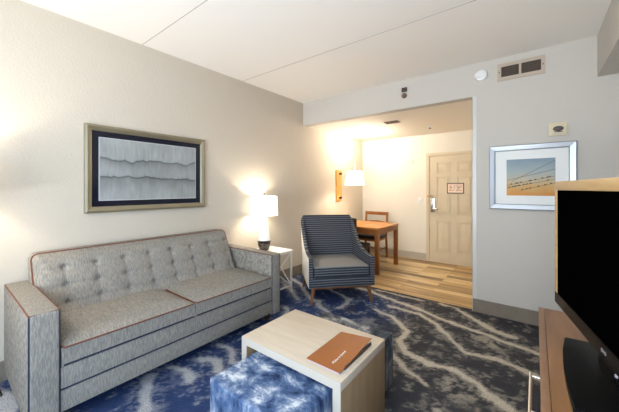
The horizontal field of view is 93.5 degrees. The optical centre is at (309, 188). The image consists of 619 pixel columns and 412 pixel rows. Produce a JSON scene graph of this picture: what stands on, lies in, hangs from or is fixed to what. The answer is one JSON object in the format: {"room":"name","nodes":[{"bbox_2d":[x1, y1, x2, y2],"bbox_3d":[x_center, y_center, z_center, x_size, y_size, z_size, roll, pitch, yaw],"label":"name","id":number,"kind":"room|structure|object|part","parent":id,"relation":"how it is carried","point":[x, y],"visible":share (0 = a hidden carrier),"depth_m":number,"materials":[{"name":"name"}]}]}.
{"room":"hotel room","nodes":[
{"label":"hotel room","id":0,"kind":"room"},
{"bbox_2d":[0,0,362,360],"bbox_3d":[-1.138,-0.007,3.541,0.100,2.975,7.600,0,0,38],"label":"wall","id":1,"kind":"structure","parent":0,"point":[59,74],"depth_m":2.74,"materials":[{"name":"beige paint"}]},
{"bbox_2d":[84,123,204,213],"bbox_3d":[-1.550,-0.170,2.896,0.039,0.763,1.125,0,0,38],"label":"framed picture","id":2,"kind":"object","parent":1,"relation":"attached to","point":[125,169],"visible":1,"depth_m":2.80,"materials":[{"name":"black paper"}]},
{"bbox_2d":[100,138,194,199],"bbox_3d":[-1.553,-0.170,2.898,0.001,0.543,0.901,0,0,38],"label":"artwork","id":3,"kind":"object","parent":2,"relation":"attached to","point":[128,169],"depth_m":2.83},
{"bbox_2d":[0,264,301,381],"bbox_3d":[-1.730,1.308,2.685,0.014,0.145,5.320,0,0,38],"label":"baseboard","id":4,"kind":"structure","parent":1,"relation":"attached to","point":[296,270],"depth_m":4.42,"materials":[{"name":"grey"}]},
{"bbox_2d":[336,170,341,200],"bbox_3d":[0.585,-0.050,5.609,0.087,0.600,0.180,0,0,38],"label":"wall bracket","id":5,"kind":"object","parent":1,"relation":"attached to","point":[338,172],"visible":1,"depth_m":5.58,"materials":[{"name":"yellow wood"}]},
{"bbox_2d":[0,273,539,411],"bbox_3d":[-0.268,1.380,1.579,3.680,0.001,5.365,0,0,38],"label":"floor","id":6,"kind":"structure","parent":0,"point":[447,357],"depth_m":2.29,"materials":[{"name":"carpet"}]},
{"bbox_2d":[4,229,279,411],"bbox_3d":[-1.240,0.929,2.564,0.877,0.903,1.926,0,0,38],"label":"sofa","id":7,"kind":"object","parent":6,"relation":"on","point":[85,322],"visible":1,"depth_m":2.15,"materials":[{"name":"grey fabric"}]},
{"bbox_3d":[-1.788,0.988,1.857,0.868,0.615,0.136,0,0,38],"label":"arm","id":8,"kind":"part","parent":7,"relation":"part of"},
{"bbox_2d":[61,288,194,366],"bbox_3d":[-1.397,0.937,2.161,0.623,0.146,0.816,0,0,38],"label":"seat cushion","id":9,"kind":"object","parent":7,"relation":"on","point":[93,328],"depth_m":2.01,"materials":[{"name":"grey fabric"}]},
{"bbox_3d":[-1.426,0.731,2.697,0.420,0.498,1.657,0,0,38],"label":"backrest","id":10,"kind":"part","parent":7,"relation":"part of","materials":[{"name":"grey fabric"}]},
{"bbox_2d":[167,268,271,315],"bbox_3d":[-0.886,0.937,2.819,0.623,0.146,0.837,0,0,38],"label":"seat cushion","id":11,"kind":"object","parent":7,"relation":"on","point":[215,289],"depth_m":2.66,"materials":[{"name":"grey fabric"}]},
{"bbox_3d":[-0.686,0.988,3.276,0.868,0.615,0.123,0,0,38],"label":"arm","id":12,"kind":"part","parent":7,"relation":"part of"},
{"bbox_2d":[210,351,332,411],"bbox_3d":[-0.151,1.188,1.563,0.555,0.385,0.515,0,0,38],"label":"ottoman","id":13,"kind":"object","parent":6,"relation":"on","point":[258,382],"visible":0.67,"depth_m":1.46,"materials":[{"name":"blue fabric"}]},
{"bbox_2d":[257,246,292,291],"bbox_3d":[-0.579,1.100,3.788,0.440,0.560,0.615,0,0,38],"label":"end table","id":14,"kind":"object","parent":6,"relation":"on","point":[282,251],"visible":0.34,"depth_m":3.88,"materials":[{"name":"white metal"},{"name":"white laminate"}]},
{"bbox_2d":[250,193,277,250],"bbox_3d":[-0.600,0.440,3.858,0.364,0.760,0.364,0,0,38],"label":"table lamp","id":15,"kind":"object","parent":14,"relation":"on","point":[264,206],"visible":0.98,"depth_m":3.76,"materials":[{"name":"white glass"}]},
{"bbox_3d":[-0.600,0.230,3.858,0.364,0.250,0.364,0,0,38],"label":"lamp shade","id":16,"kind":"part","parent":15,"relation":"part of","materials":[{"name":"white fabric"}]},
{"bbox_3d":[-0.245,1.109,3.893,0.022,0.542,0.022,0,0,38],"label":"leg","id":17,"kind":"part","parent":14,"relation":"part of","materials":[{"name":"white metal"}]},
{"bbox_2d":[242,309,384,411],"bbox_3d":[0.019,1.155,1.816,0.727,0.450,0.517,0,0,38],"label":"coffee table","id":18,"kind":"object","parent":6,"relation":"on","point":[289,339],"visible":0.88,"depth_m":1.70,"materials":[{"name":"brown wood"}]},
{"bbox_3d":[-0.249,1.177,2.027,0.045,0.405,0.513,0,0,38],"label":"panel","id":19,"kind":"part","parent":18,"relation":"part of","materials":[{"name":"brown wood"}]},
{"bbox_2d":[306,332,371,374],"bbox_3d":[0.176,0.910,1.653,0.212,0.040,0.357,0,0,38],"label":"folder","id":20,"kind":"object","parent":18,"relation":"on","point":[336,355],"visible":1,"depth_m":1.62,"materials":[{"name":"orange leather"}]},
{"bbox_3d":[0.290,1.177,1.609,0.045,0.405,0.513,0,0,38],"label":"panel","id":21,"kind":"part","parent":18,"relation":"part of","materials":[{"name":"brown wood"}]},
{"bbox_2d":[301,214,374,305],"bbox_3d":[0.321,0.890,3.918,0.811,0.990,0.887,0,0,-9],"label":"armchair","id":22,"kind":"object","parent":6,"relation":"on","point":[334,256],"visible":1,"depth_m":3.91,"materials":[{"name":"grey fabric"}]},
{"bbox_3d":[0.037,1.284,3.461,0.052,0.200,0.089,0,0,37],"label":"leg","id":23,"kind":"part","parent":22,"relation":"part of","materials":[{"name":"brown wood"}]},
{"bbox_2d":[311,254,368,277],"bbox_3d":[0.339,1.000,3.809,0.684,0.125,0.655,0,0,-9],"label":"seat cushion","id":24,"kind":"object","parent":22,"relation":"on","point":[324,265],"depth_m":3.54,"materials":[{"name":"grey fabric"}]},
{"bbox_3d":[0.339,1.123,3.811,0.720,0.115,0.652,0,0,-9],"label":"seat","id":25,"kind":"part","parent":22,"relation":"part of","materials":[{"name":"blue fabric"}]},
{"bbox_3d":[0.736,1.284,3.574,0.089,0.200,0.052,0,0,35],"label":"leg","id":26,"kind":"part","parent":22,"relation":"part of","materials":[{"name":"brown wood"}]},
{"bbox_2d":[318,312,392,391],"bbox_3d":[0.191,1.198,2.007,0.580,0.365,0.565,0,0,38],"label":"ottoman","id":27,"kind":"object","parent":6,"relation":"on","point":[388,336],"visible":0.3,"depth_m":2.04,"materials":[{"name":"blue fabric"}]},
{"bbox_2d":[527,307,588,411],"bbox_3d":[0.983,1.005,0.750,0.677,0.750,1.550,0,0,38],"label":"media cabinet","id":28,"kind":"object","parent":6,"relation":"on","point":[554,325],"visible":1,"depth_m":1.09,"materials":[{"name":"brown wood"}]},
{"bbox_3d":[0.834,0.757,1.074,0.044,0.011,0.280,0,0,38],"label":"handle","id":29,"kind":"part","parent":28,"relation":"part of","materials":[{"name":"silver metal"}]},
{"bbox_2d":[555,177,618,411],"bbox_3d":[0.996,0.298,0.961,0.244,0.660,0.950,0,0,37],"label":"television","id":30,"kind":"object","parent":28,"relation":"on","point":[586,211],"visible":1,"depth_m":0.99,"materials":[{"name":"black plastic"}]},
{"bbox_2d":[21,0,610,102],"bbox_3d":[-0.282,-1.445,1.561,3.680,0.100,5.320,0,0,38],"label":"ceiling","id":31,"kind":"structure","parent":0,"point":[242,40],"depth_m":2.63,"materials":[{"name":"white paint"}]},
{"bbox_2d":[142,0,206,44],"bbox_3d":[-0.172,-1.399,1.703,3.680,0.012,0.006,0,0,38],"label":"trim","id":32,"kind":"structure","parent":31,"relation":"attached to","point":[206,0],"depth_m":2.44,"materials":[{"name":"grey paint"}]},
{"bbox_2d":[244,0,475,80],"bbox_3d":[0.576,-1.399,2.667,3.680,0.012,0.006,0,0,38],"label":"trim","id":33,"kind":"structure","parent":31,"relation":"attached to","point":[474,0],"depth_m":2.66,"materials":[{"name":"grey paint"}]},
{"bbox_2d":[310,100,471,141],"bbox_3d":[1.565,-1.080,4.887,2.520,0.100,1.960,0,0,38],"label":"ceiling","id":34,"kind":"structure","parent":0,"point":[452,117],"depth_m":4.71,"materials":[{"name":"beige paint"}]},
{"bbox_2d":[345,151,364,184],"bbox_3d":[0.806,-0.545,5.197,0.356,0.970,0.356,0,0,38],"label":"pendant lamp","id":35,"kind":"object","parent":34,"relation":"hanging from","point":[354,177],"visible":1,"depth_m":5.07,"materials":[{"name":"white fabric"}]},
{"bbox_3d":[0.806,-0.182,5.197,0.356,0.245,0.356,0,0,38],"label":"lamp shade","id":36,"kind":"part","parent":35,"relation":"part of","materials":[{"name":"white fabric"}]},
{"bbox_2d":[384,120,399,123],"bbox_3d":[1.283,-1.022,4.524,0.220,0.016,0.140,0,0,38],"label":"ceiling vent","id":37,"kind":"object","parent":34,"relation":"in","point":[395,121],"visible":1,"depth_m":4.50,"materials":[{"name":"brown metal"}]},
{"bbox_2d":[363,130,471,266],"bbox_3d":[2.236,0.175,5.670,2.620,2.610,0.100,0,0,38],"label":"wall","id":38,"kind":"structure","parent":0,"point":[394,185],"depth_m":5.87,"materials":[{"name":"beige paint"}]},
{"bbox_2d":[370,246,425,259],"bbox_3d":[1.705,1.315,6.010,1.365,0.130,0.014,0,0,38],"label":"baseboard","id":39,"kind":"structure","parent":38,"relation":"attached to","point":[409,254],"depth_m":5.83,"materials":[{"name":"beige"}]},
{"bbox_2d":[418,198,422,203],"bbox_3d":[2.154,0.240,5.662,0.080,0.120,0.014,0,0,38],"label":"light switch","id":40,"kind":"object","parent":38,"relation":"attached to","point":[420,200],"visible":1,"depth_m":5.66,"materials":[{"name":"white plastic"}]},
{"bbox_2d":[426,150,471,265],"bbox_3d":[2.610,0.357,5.255,0.990,2.045,0.097,0,0,38],"label":"door","id":41,"kind":"structure","parent":38,"relation":"in","point":[448,216],"depth_m":5.35,"materials":[{"name":"paint"}]},
{"bbox_3d":[2.329,0.315,5.505,0.080,0.270,0.023,0,0,38],"label":"lock plate","id":42,"kind":"part","parent":41,"relation":"part of","materials":[{"name":"silver metal"}]},
{"bbox_3d":[2.620,0.345,5.288,0.605,1.660,0.012,0,0,38],"label":"panel","id":43,"kind":"part","parent":41,"relation":"part of","materials":[{"name":"paint"}]},
{"bbox_2d":[447,183,463,193],"bbox_3d":[2.635,0.000,5.263,0.280,0.190,0.008,0,0,38],"label":"door sign","id":44,"kind":"object","parent":41,"relation":"attached to","point":[452,188],"visible":1,"depth_m":5.26,"materials":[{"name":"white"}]},
{"bbox_2d":[370,252,471,308],"bbox_3d":[2.031,1.430,4.541,3.880,0.100,2.135,0,0,38],"label":"floor","id":45,"kind":"structure","parent":0,"point":[448,283],"depth_m":4.41,"materials":[{"name":"brown wood"}]},
{"bbox_2d":[352,218,369,252],"bbox_3d":[0.657,0.918,4.777,0.500,0.927,0.527,0,0,38],"label":"desk chair","id":46,"kind":"object","parent":45,"relation":"on","point":[366,246],"visible":0.21,"depth_m":4.70,"materials":[{"name":"black fabric"}]},
{"bbox_3d":[0.683,0.938,4.811,0.490,0.065,0.440,0,0,38],"label":"seat","id":47,"kind":"part","parent":46,"relation":"part of","materials":[{"name":"black fabric"}]},
{"bbox_2d":[357,211,388,256],"bbox_3d":[1.236,0.930,5.817,0.500,0.904,0.527,0,0,38],"label":"desk chair","id":48,"kind":"object","parent":45,"relation":"on","point":[366,237],"visible":0.52,"depth_m":5.83,"materials":[{"name":"brown wood"}]},
{"bbox_3d":[1.210,0.938,5.783,0.490,0.065,0.440,0,0,38],"label":"seat","id":49,"kind":"part","parent":48,"relation":"part of","materials":[{"name":"black fabric"}]},
{"bbox_3d":[1.219,0.990,5.795,0.460,0.040,0.430,0,0,38],"label":"seat frame","id":50,"kind":"part","parent":48,"relation":"part of","materials":[{"name":"brown wood"}]},
{"bbox_3d":[1.387,0.512,6.012,0.500,0.065,0.030,0,0,38],"label":"rail","id":51,"kind":"part","parent":48,"relation":"part of","materials":[{"name":"brown wood"}]},
{"bbox_3d":[1.551,0.930,5.847,0.034,0.904,0.094,0,0,38],"label":"leg","id":52,"kind":"part","parent":48,"relation":"part of","materials":[{"name":"brown wood"}]},
{"bbox_2d":[357,220,398,274],"bbox_3d":[0.948,1.008,5.271,1.035,0.745,0.870,0,0,38],"label":"desk","id":53,"kind":"object","parent":45,"relation":"on","point":[374,228],"visible":0.43,"depth_m":4.84,"materials":[{"name":"brown wood"}]},
{"bbox_3d":[1.083,1.022,4.666,0.064,0.715,0.064,0,0,38],"label":"leg","id":54,"kind":"part","parent":53,"relation":"part of","materials":[{"name":"brown wood"}]},
{"bbox_3d":[1.567,1.022,5.290,0.064,0.715,0.064,0,0,38],"label":"leg","id":55,"kind":"part","parent":53,"relation":"part of","materials":[{"name":"brown wood"}]},
{"bbox_2d":[303,36,618,311],"bbox_3d":[1.425,-0.058,3.679,3.780,2.875,0.120,0,0,38],"label":"wall","id":56,"kind":"structure","parent":0,"point":[515,249],"depth_m":3.02,"materials":[{"name":"grey paint"}]},
{"bbox_2d":[401,87,406,98],"bbox_3d":[1.209,-1.226,3.736,0.071,0.137,0.055,0,0,38],"label":"sprinkler","id":57,"kind":"object","parent":56,"relation":"attached to","point":[404,95],"visible":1,"depth_m":3.73,"materials":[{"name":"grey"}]},
{"bbox_2d":[472,96,475,298],"bbox_3d":[1.851,0.102,3.271,0.038,2.265,0.003,0,0,38],"label":"trim","id":58,"kind":"structure","parent":56,"relation":"attached to","point":[474,97],"depth_m":3.27,"materials":[{"name":"grey paint"}]},
{"bbox_2d":[475,70,487,81],"bbox_3d":[1.892,-1.245,3.212,0.124,0.124,0.045,0,0,38],"label":"smoke detector","id":59,"kind":"object","parent":56,"relation":"attached to","point":[481,75],"visible":1,"depth_m":3.20,"materials":[{"name":"white plastic"}]},
{"bbox_2d":[473,298,538,325],"bbox_3d":[2.317,1.308,2.902,1.218,0.145,0.014,0,0,38],"label":"baseboard","id":60,"kind":"structure","parent":56,"relation":"attached to","point":[513,313],"depth_m":3.08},
{"bbox_2d":[497,54,545,81],"bbox_3d":[2.178,-1.237,3.009,0.402,0.180,0.016,0,0,38],"label":"air vent","id":61,"kind":"object","parent":56,"relation":"in","point":[535,65],"visible":1,"depth_m":3.00,"materials":[{"name":"white metal"}]},
{"bbox_2d":[489,140,576,210],"bbox_3d":[2.234,-0.115,2.954,0.707,0.671,0.034,0,0,38],"label":"framed picture","id":62,"kind":"object","parent":56,"relation":"attached to","point":[522,176],"visible":1,"depth_m":2.96,"materials":[{"name":"silver metal"}]},
{"bbox_2d":[507,158,554,195],"bbox_3d":[2.238,-0.113,2.958,0.395,0.375,0.001,0,0,38],"label":"artwork","id":63,"kind":"object","parent":62,"relation":"attached to","point":[525,177],"depth_m":2.95},
{"bbox_2d":[548,121,567,135],"bbox_3d":[2.396,-0.575,2.808,0.143,0.126,0.065,0,0,38],"label":"fire alarm","id":64,"kind":"object","parent":56,"relation":"attached to","point":[559,128],"visible":1,"depth_m":2.80,"materials":[{"name":"beige plastic"}]},
{"bbox_2d":[597,0,618,76],"bbox_3d":[1.086,-1.208,0.499,0.215,0.375,5.320,0,0,38],"label":"soffit","id":65,"kind":"object","parent":56,"relation":"attached to","point":[608,35],"depth_m":2.31,"materials":[{"name":"grey paint"}]}
]}

